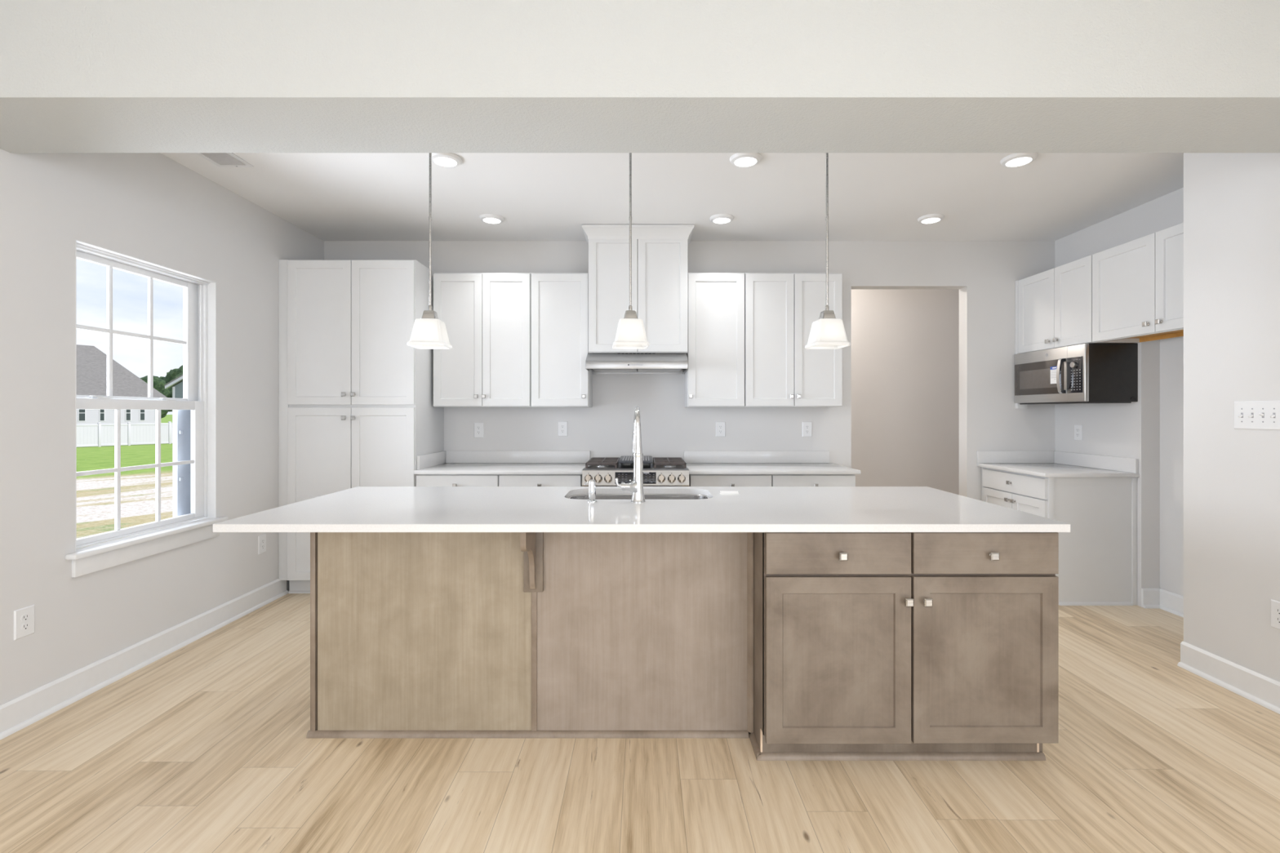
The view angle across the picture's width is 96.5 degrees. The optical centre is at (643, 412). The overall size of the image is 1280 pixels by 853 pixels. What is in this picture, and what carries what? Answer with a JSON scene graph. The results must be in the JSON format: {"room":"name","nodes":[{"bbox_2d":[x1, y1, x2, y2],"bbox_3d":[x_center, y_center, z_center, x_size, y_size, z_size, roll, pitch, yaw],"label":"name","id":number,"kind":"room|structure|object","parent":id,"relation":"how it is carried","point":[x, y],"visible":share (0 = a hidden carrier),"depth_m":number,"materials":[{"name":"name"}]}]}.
{"room":"kitchen","nodes":[
{"label":"kitchen","id":0,"kind":"room"},
{"bbox_2d":[0,148,324,705],"bbox_3d":[-2.721,-0.044,-1.577,0.157,2.748,12.845,0,0,0],"label":"wall","id":1,"kind":"structure","parent":0,"point":[153,207],"depth_m":2.77,"materials":[{"name":"grey paint"}]},
{"bbox_2d":[13,604,34,640],"bbox_3d":[-2.639,0.895,2.437,0.008,0.124,0.080,0,0,0],"label":"wall outlet","id":2,"kind":"object","parent":1,"relation":"attached to","point":[24,618],"visible":1,"depth_m":2.43,"materials":[{"name":"white plastic"}]},
{"bbox_2d":[21,622,30,631],"bbox_3d":[-2.637,0.914,2.437,0.002,0.027,0.034,0,0,0],"label":"receptacle","id":3,"kind":"object","parent":2,"relation":"attached to","point":[24,626],"depth_m":2.44,"materials":[{"name":"white plastic"}]},
{"bbox_2d":[21,613,30,621],"bbox_3d":[-2.637,0.875,2.437,0.002,0.027,0.034,0,0,0],"label":"receptacle","id":4,"kind":"object","parent":2,"relation":"attached to","point":[24,617],"depth_m":2.44,"materials":[{"name":"white plastic"}]},
{"bbox_2d":[0,578,288,740],"bbox_3d":[-2.627,1.266,-1.897,0.032,0.128,12.205,0,0,0],"label":"baseboard","id":5,"kind":"structure","parent":1,"relation":"attached to","point":[28,708],"depth_m":2.88,"materials":[{"name":"white wood"}]},
{"bbox_2d":[65,239,227,577],"bbox_3d":[-2.696,-0.021,3.088,0.207,1.568,0.961,0,0,0],"label":"window","id":6,"kind":"structure","parent":1,"relation":"in","point":[194,415],"depth_m":3.24,"materials":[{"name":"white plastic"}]},
{"bbox_2d":[257,533,266,554],"bbox_3d":[-2.639,0.912,3.955,0.008,0.124,0.080,0,0,0],"label":"wall outlet","id":7,"kind":"object","parent":1,"relation":"attached to","point":[261,539],"visible":1,"depth_m":3.94,"materials":[{"name":"white plastic"}]},
{"bbox_2d":[0,0,1279,152],"bbox_3d":[0.095,-1.250,2.174,5.476,0.335,0.420,0,0,0],"label":"wall header","id":8,"kind":"structure","parent":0,"point":[77,76],"depth_m":1.96,"materials":[{"name":"white paint"}]},
{"bbox_2d":[0,591,1279,852],"bbox_3d":[0.600,1.390,-1.025,6.800,0.120,14.250,0,0,0],"label":"floor","id":9,"kind":"structure","parent":0,"point":[204,747],"depth_m":2.05,"materials":[{"name":"brown wood"}]},
{"bbox_2d":[278,259,444,593],"bbox_3d":[-2.147,0.112,4.405,0.990,2.436,0.630,0,0,0],"label":"pantry cabinet","id":10,"kind":"object","parent":9,"relation":"on","point":[356,408],"visible":0.73,"depth_m":4.13,"materials":[{"name":"white paint"}]},
{"bbox_2d":[416,474,499,486],"bbox_3d":[-1.351,0.888,4.412,0.597,0.884,0.624,0,0,0],"label":"base cabinet","id":11,"kind":"object","parent":9,"relation":"on","point":[422,480],"visible":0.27,"depth_m":4.13,"materials":[{"name":"white paint"}]},
{"bbox_2d":[413,450,590,474],"bbox_3d":[-1.045,0.382,4.412,1.210,0.127,0.624,0,0,0],"label":"countertop","id":12,"kind":"structure","parent":11,"relation":"on","point":[445,462],"depth_m":4.61,"materials":[{"name":"white stone"}]},
{"bbox_2d":[306,532,753,738],"bbox_3d":[-0.465,0.885,2.625,1.825,0.890,1.000,0,0,0],"label":"kitchen island","id":13,"kind":"object","parent":9,"relation":"on","point":[414,635],"visible":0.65,"depth_m":2.35,"materials":[{"name":"beige wood"}]},
{"bbox_2d":[213,486,1070,532],"bbox_3d":[-0.008,0.425,2.624,3.148,0.030,1.063,0,0,0],"label":"island countertop","id":14,"kind":"structure","parent":13,"relation":"on","point":[357,508],"depth_m":2.40,"materials":[{"name":"white stone"}]},
{"bbox_2d":[584,480,597,502],"bbox_3d":[-0.242,0.360,2.624,0.056,0.099,0.047,0,0,-18],"label":"soap dispenser","id":15,"kind":"object","parent":14,"relation":"on","point":[592,484],"visible":1,"depth_m":2.61,"materials":[{"name":"silver metal"}]},
{"bbox_2d":[615,405,645,502],"bbox_3d":[-0.031,0.190,2.691,0.131,0.440,0.212,0,0,24],"label":"kitchen faucet","id":16,"kind":"object","parent":14,"relation":"on","point":[636,486],"visible":1,"depth_m":2.61,"materials":[{"name":"silver metal"}]},
{"bbox_2d":[568,493,709,499],"bbox_3d":[-0.025,0.541,2.885,0.761,0.203,0.421,0,0,0],"label":"sink","id":17,"kind":"object","parent":14,"relation":"in","point":[583,496],"visible":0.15,"depth_m":3.07,"materials":[{"name":"silver metal"}]},
{"bbox_2d":[720,490,738,493],"bbox_3d":[0.431,0.405,2.886,0.094,0.011,0.036,0,0,0],"label":"folded card","id":18,"kind":"object","parent":14,"relation":"on","point":[721,491],"visible":1,"depth_m":2.88,"materials":[{"name":"white paper"}]},
{"bbox_2d":[498,474,582,486],"bbox_3d":[-0.751,0.888,4.412,0.597,0.884,0.624,0,0,0],"label":"base cabinet","id":19,"kind":"object","parent":9,"relation":"on","point":[504,480],"visible":0.22,"depth_m":4.13,"materials":[{"name":"white paint"}]},
{"bbox_2d":[582,455,688,486],"bbox_3d":[-0.058,0.840,4.347,0.758,0.980,0.696,0,0,0],"label":"gas range","id":20,"kind":"object","parent":9,"relation":"on","point":[660,471],"visible":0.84,"depth_m":4.06,"materials":[{"name":"silver metal"}]},
{"bbox_2d":[582,462,688,469],"bbox_3d":[-0.058,0.415,4.390,0.758,0.020,0.610,0,0,0],"label":"cooktop","id":21,"kind":"object","parent":20,"relation":"in","point":[623,466],"depth_m":4.18,"materials":[{"name":"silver metal"}]},
{"bbox_2d":[688,474,771,486],"bbox_3d":[0.631,0.888,4.412,0.593,0.884,0.624,0,0,0],"label":"base cabinet","id":22,"kind":"object","parent":9,"relation":"on","point":[695,480],"visible":0.24,"depth_m":4.13,"materials":[{"name":"white paint"}]},
{"bbox_2d":[684,450,860,474],"bbox_3d":[0.940,0.382,4.412,1.236,0.127,0.624,0,0,0],"label":"countertop","id":23,"kind":"structure","parent":22,"relation":"on","point":[698,462],"depth_m":4.71,"materials":[{"name":"white stone"}]},
{"bbox_2d":[771,474,855,486],"bbox_3d":[1.232,0.888,4.412,0.603,0.884,0.624,0,0,0],"label":"base cabinet","id":24,"kind":"object","parent":9,"relation":"on","point":[777,480],"visible":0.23,"depth_m":4.13,"materials":[{"name":"white paint"}]},
{"bbox_2d":[749,532,1058,760],"bbox_3d":[0.986,0.885,2.607,1.110,0.890,1.035,0,0,0],"label":"base cabinet","id":25,"kind":"object","parent":9,"relation":"on","point":[868,646],"visible":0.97,"depth_m":2.13,"materials":[{"name":"beige wood"}]},
{"bbox_2d":[981,466,1137,605],"bbox_3d":[3.071,0.888,4.328,0.656,0.883,0.794,0,0,0],"label":"base cabinet","id":26,"kind":"object","parent":9,"relation":"on","point":[1098,556],"visible":0.73,"depth_m":3.94,"materials":[{"name":"white paint"}]},
{"bbox_2d":[977,450,1139,477],"bbox_3d":[3.075,0.383,4.321,0.647,0.127,0.807,0,0,0],"label":"countertop","id":27,"kind":"structure","parent":26,"relation":"on","point":[1046,464],"depth_m":4.35,"materials":[{"name":"white stone"}]},
{"bbox_2d":[160,152,1183,240],"bbox_3d":[0.600,-1.493,-1.025,6.800,0.150,14.250,0,0,0],"label":"ceiling","id":28,"kind":"structure","parent":0,"point":[328,196],"depth_m":3.68,"materials":[{"name":"white paint"}]},
{"bbox_2d":[195,152,253,167],"bbox_3d":[-2.345,-1.414,3.100,0.200,0.008,0.380,0,0,0],"label":"ceiling vent","id":29,"kind":"object","parent":28,"relation":"in","point":[220,159],"visible":0.48,"depth_m":3.20,"materials":[{"name":"white plastic"}]},
{"bbox_2d":[407,152,452,349],"bbox_3d":[-0.990,-0.860,2.650,0.164,1.116,0.164,0,0,-3],"label":"pendant light","id":30,"kind":"object","parent":28,"relation":"hanging from","point":[428,332],"visible":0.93,"depth_m":2.61,"materials":[{"name":"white glass"}]},
{"bbox_2d":[428,152,462,167],"bbox_3d":[-1.107,-1.407,3.188,0.176,0.022,0.176,0,0,0],"label":"recessed light","id":31,"kind":"object","parent":28,"relation":"in","point":[443,159],"visible":0.89,"depth_m":3.16,"materials":[{"name":"white plastic"}]},
{"bbox_2d":[479,213,504,223],"bbox_3d":[-1.107,-1.407,4.165,0.176,0.022,0.176,0,0,0],"label":"recessed light","id":32,"kind":"object","parent":28,"relation":"in","point":[487,218],"visible":1,"depth_m":4.13,"materials":[{"name":"white plastic"}]},
{"bbox_2d":[612,152,649,349],"bbox_3d":[-0.062,-0.860,2.650,0.164,1.116,0.164,0,0,-5],"label":"pendant light","id":33,"kind":"object","parent":28,"relation":"hanging from","point":[630,333],"visible":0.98,"depth_m":2.60,"materials":[{"name":"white glass"}]},
{"bbox_2d":[709,213,733,223],"bbox_3d":[0.568,-1.407,4.165,0.176,0.022,0.176,0,0,0],"label":"recessed light","id":34,"kind":"object","parent":28,"relation":"in","point":[718,218],"visible":1,"depth_m":4.13,"materials":[{"name":"white plastic"}]},
{"bbox_2d":[729,152,761,167],"bbox_3d":[0.568,-1.407,3.188,0.176,0.022,0.176,0,0,0],"label":"recessed light","id":35,"kind":"object","parent":28,"relation":"in","point":[738,159],"visible":0.95,"depth_m":3.16,"materials":[{"name":"white plastic"}]},
{"bbox_2d":[804,152,850,349],"bbox_3d":[0.850,-0.860,2.650,0.164,1.116,0.164,0,0,-3],"label":"pendant light","id":36,"kind":"object","parent":28,"relation":"hanging from","point":[827,332],"visible":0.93,"depth_m":2.62,"materials":[{"name":"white glass"}]},
{"bbox_2d":[917,213,944,223],"bbox_3d":[2.091,-1.407,4.165,0.176,0.022,0.176,0,0,0],"label":"recessed light","id":37,"kind":"object","parent":28,"relation":"in","point":[931,218],"visible":1,"depth_m":4.13,"materials":[{"name":"white plastic"}]},
{"bbox_2d":[1000,152,1037,167],"bbox_3d":[2.091,-1.407,3.188,0.176,0.022,0.176,0,0,0],"label":"recessed light","id":38,"kind":"object","parent":28,"relation":"in","point":[1017,159],"visible":0.93,"depth_m":3.16,"materials":[{"name":"white plastic"}]},
{"bbox_2d":[324,240,1054,500],"bbox_3d":[0.478,-0.044,4.786,6.243,2.748,0.122,0,0,0],"label":"wall","id":39,"kind":"structure","parent":0,"point":[985,273],"depth_m":4.72,"materials":[{"name":"grey paint"}]},
{"bbox_2d":[474,422,484,437],"bbox_3d":[-1.363,0.147,4.721,0.080,0.124,0.008,0,0,0],"label":"wall outlet","id":40,"kind":"object","parent":39,"relation":"attached to","point":[478,427],"visible":1,"depth_m":4.72,"materials":[{"name":"white plastic"}]},
{"bbox_2d":[433,272,531,407],"bbox_3d":[-1.253,-0.562,4.552,0.753,1.040,0.344,0,0,0],"label":"upper cabinet","id":41,"kind":"object","parent":39,"relation":"attached to","point":[486,317],"visible":0.91,"depth_m":4.42,"materials":[{"name":"white paint"}]},
{"bbox_2d":[445,450,590,462],"bbox_3d":[-1.037,0.367,4.715,1.186,0.099,0.019,0,0,0],"label":"backsplash","id":42,"kind":"structure","parent":39,"relation":"attached to","point":[451,456],"depth_m":4.70,"materials":[{"name":"white stone"}]},
{"bbox_2d":[531,272,592,407],"bbox_3d":[-0.649,-0.562,4.552,0.448,1.040,0.344,0,0,0],"label":"upper cabinet","id":43,"kind":"object","parent":39,"relation":"attached to","point":[560,378],"visible":0.92,"depth_m":4.42,"materials":[{"name":"white paint"}]},
{"bbox_2d":[557,421,567,436],"bbox_3d":[-0.670,0.136,4.721,0.080,0.124,0.008,0,0,0],"label":"wall outlet","id":44,"kind":"object","parent":39,"relation":"attached to","point":[562,425],"visible":1,"depth_m":4.72,"materials":[{"name":"white plastic"}]},
{"bbox_2d":[582,224,694,353],"bbox_3d":[-0.043,-0.935,4.514,0.849,0.958,0.420,0,0,0],"label":"upper cabinet","id":45,"kind":"object","parent":39,"relation":"attached to","point":[659,251],"visible":0.9,"depth_m":4.36,"materials":[{"name":"white paint"}]},
{"bbox_2d":[585,352,688,373],"bbox_3d":[-0.052,-0.387,4.471,0.756,0.139,0.504,0,0,0],"label":"range hood","id":46,"kind":"object","parent":45,"relation":"attached to","point":[600,362],"visible":1,"depth_m":4.27,"materials":[{"name":"silver metal"}]},
{"bbox_2d":[684,272,744,407],"bbox_3d":[0.559,-0.562,4.552,0.444,1.040,0.344,0,0,0],"label":"upper cabinet","id":47,"kind":"object","parent":39,"relation":"attached to","point":[714,376],"visible":0.91,"depth_m":4.42,"materials":[{"name":"white paint"}]},
{"bbox_2d":[715,422,725,436],"bbox_3d":[0.634,0.140,4.721,0.080,0.124,0.008,0,0,0],"label":"wall outlet","id":48,"kind":"object","parent":39,"relation":"attached to","point":[720,426],"visible":1,"depth_m":4.72,"materials":[{"name":"white plastic"}]},
{"bbox_2d":[684,450,829,462],"bbox_3d":[0.930,0.367,4.715,1.197,0.099,0.019,0,0,0],"label":"backsplash","id":49,"kind":"structure","parent":39,"relation":"attached to","point":[690,456],"depth_m":4.70,"materials":[{"name":"white stone"}]},
{"bbox_2d":[744,272,842,407],"bbox_3d":[1.159,-0.562,4.552,0.750,1.040,0.344,0,0,0],"label":"upper cabinet","id":50,"kind":"object","parent":39,"relation":"attached to","point":[781,308],"visible":0.93,"depth_m":4.42,"materials":[{"name":"white paint"}]},
{"bbox_2d":[802,422,812,436],"bbox_3d":[1.350,0.140,4.721,0.080,0.124,0.008,0,0,0],"label":"wall outlet","id":51,"kind":"object","parent":39,"relation":"attached to","point":[806,426],"visible":1,"depth_m":4.72,"materials":[{"name":"white plastic"}]},
{"bbox_2d":[977,450,1053,462],"bbox_3d":[3.066,0.368,4.715,0.627,0.099,0.019,0,0,0],"label":"backsplash","id":52,"kind":"structure","parent":39,"relation":"attached to","point":[983,456],"depth_m":4.70,"materials":[{"name":"white stone"}]},
{"bbox_2d":[851,288,959,494],"bbox_3d":[2.450,-0.044,6.025,3.100,2.748,0.150,0,0,0],"label":"wall","id":53,"kind":"structure","parent":0,"point":[905,342],"depth_m":5.95,"materials":[{"name":"paint"}]},
{"bbox_2d":[1054,187,1183,606],"bbox_3d":[3.500,-0.044,3.862,0.200,2.748,1.725,0,0,0],"label":"wall","id":54,"kind":"structure","parent":0,"point":[1149,429],"depth_m":3.90,"materials":[{"name":"grey paint"}]},
{"bbox_2d":[1015,254,1094,408],"bbox_3d":[3.220,-0.558,4.322,0.358,1.055,0.806,0,0,0],"label":"upper cabinet","id":55,"kind":"object","parent":54,"relation":"attached to","point":[1054,306],"visible":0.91,"depth_m":4.26,"materials":[{"name":"white paint"}]},
{"bbox_2d":[1013,342,1137,404],"bbox_3d":[3.191,-0.269,4.306,0.417,0.414,0.761,0,0,0],"label":"microwave oven","id":56,"kind":"object","parent":55,"relation":"attached to","point":[1091,373],"visible":1,"depth_m":3.99,"materials":[{"name":"silver metal"}]},
{"bbox_2d":[1071,359,1080,390],"bbox_3d":[3.032,-0.264,4.012,0.001,0.214,0.088,0,0,0],"label":"control panel","id":57,"kind":"object","parent":56,"relation":"attached to","point":[1075,363],"depth_m":4.01,"materials":[{"name":"black plastic"}]},
{"bbox_2d":[1074,424,1082,440],"bbox_3d":[3.396,0.158,4.470,0.008,0.124,0.080,0,0,0],"label":"wall outlet","id":58,"kind":"object","parent":54,"relation":"attached to","point":[1077,428],"visible":1,"depth_m":4.46,"materials":[{"name":"white plastic"}]},
{"bbox_2d":[1092,222,1183,342],"bbox_3d":[3.220,-0.782,3.460,0.358,0.608,0.911,0,0,0],"label":"upper cabinet","id":59,"kind":"object","parent":54,"relation":"attached to","point":[1138,284],"visible":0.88,"depth_m":3.56,"materials":[{"name":"white paint"}]},
{"bbox_2d":[1141,588,1183,617],"bbox_3d":[3.463,1.266,3.467,0.127,0.128,0.875,0,0,0],"label":"baseboard","id":60,"kind":"structure","parent":54,"relation":"attached to","point":[1151,598],"depth_m":3.87,"materials":[{"name":"white wood"}]},
{"bbox_2d":[1183,152,1279,682],"bbox_3d":[3.216,-0.044,-2.500,0.767,2.748,11.000,0,0,0],"label":"wall","id":61,"kind":"structure","parent":0,"point":[1232,200],"depth_m":2.77,"materials":[{"name":"grey paint"}]},
{"bbox_2d":[1177,641,1279,714],"bbox_3d":[2.817,1.266,-2.500,0.032,0.128,11.000,0,0,0],"label":"baseboard","id":62,"kind":"structure","parent":61,"relation":"attached to","point":[1264,691],"depth_m":2.74,"materials":[{"name":"white wood"}]},
{"bbox_2d":[1234,400,1279,430],"bbox_3d":[2.822,0.013,2.622,0.022,0.131,0.192,0,0,0],"label":"light switch","id":63,"kind":"object","parent":61,"relation":"attached to","point":[1248,415],"visible":1,"depth_m":2.62,"materials":[{"name":"white plastic"}]},
{"bbox_2d":[1271,599,1279,629],"bbox_3d":[2.829,0.906,2.540,0.008,0.124,0.080,0,0,0],"label":"wall outlet","id":64,"kind":"object","parent":61,"relation":"attached to","point":[1275,605],"visible":1,"depth_m":2.56,"materials":[{"name":"white plastic"}]},
{"bbox_2d":[1275,617,1279,623],"bbox_3d":[2.827,0.925,2.540,0.002,0.027,0.034,0,0,0],"label":"receptacle","id":65,"kind":"object","parent":64,"relation":"attached to","point":[1277,619],"depth_m":2.55,"materials":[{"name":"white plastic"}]},
{"bbox_2d":[1275,608,1279,614],"bbox_3d":[2.827,0.886,2.540,0.002,0.027,0.034,0,0,0],"label":"receptacle","id":66,"kind":"object","parent":64,"relation":"attached to","point":[1277,610],"depth_m":2.55,"materials":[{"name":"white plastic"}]},
{"label":"outside","id":67,"kind":"structure","parent":0,"visible":0},
{"bbox_2d":[76,414,188,548],"bbox_3d":[-301.405,2.330,270.000,597.190,0.001,660.000,0,0,0],"label":"ground","id":68,"kind":"structure","parent":67,"point":[95,492],"depth_m":17.48,"materials":[{"name":"soil"}]},
{"bbox_2d":[76,344,166,424],"bbox_3d":[-55.176,-1.920,45.151,10.950,8.500,24.960,0,0,28],"label":"house","id":69,"kind":"structure","parent":68,"relation":"on","point":[91,362],"depth_m":51.31,"materials":[{"name":"white"}]},
{"bbox_2d":[76,421,173,447],"bbox_3d":[-38.269,1.500,35.806,0.172,1.660,16.086,0,0,28],"label":"vinyl fence","id":70,"kind":"object","parent":68,"relation":"on","point":[99,434],"visible":0.45,"depth_m":39.78,"materials":[{"name":"white plastic"}]},
{"bbox_2d":[140,375,172,418],"bbox_3d":[-74.591,-1.606,83.838,9.240,7.873,7.397,0,0,0],"label":"broadleaf tree","id":71,"kind":"object","parent":68,"relation":"on","point":[158,384],"visible":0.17,"depth_m":84.27,"materials":[{"name":"green plant"}]},
{"bbox_2d":[159,364,182,411],"bbox_3d":[-78.157,-2.874,96.982,9.762,10.408,9.906,0,0,0],"label":"broadleaf tree","id":72,"kind":"object","parent":68,"relation":"on","point":[175,373],"visible":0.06,"depth_m":94.77,"materials":[{"name":"green plant"}]},
{"bbox_2d":[164,373,182,422],"bbox_3d":[-49.262,-2.020,68.731,9.900,8.700,8.650,0,0,-10],"label":"house","id":73,"kind":"structure","parent":68,"relation":"on","point":[176,384],"depth_m":64.11,"materials":[{"name":"stone"}]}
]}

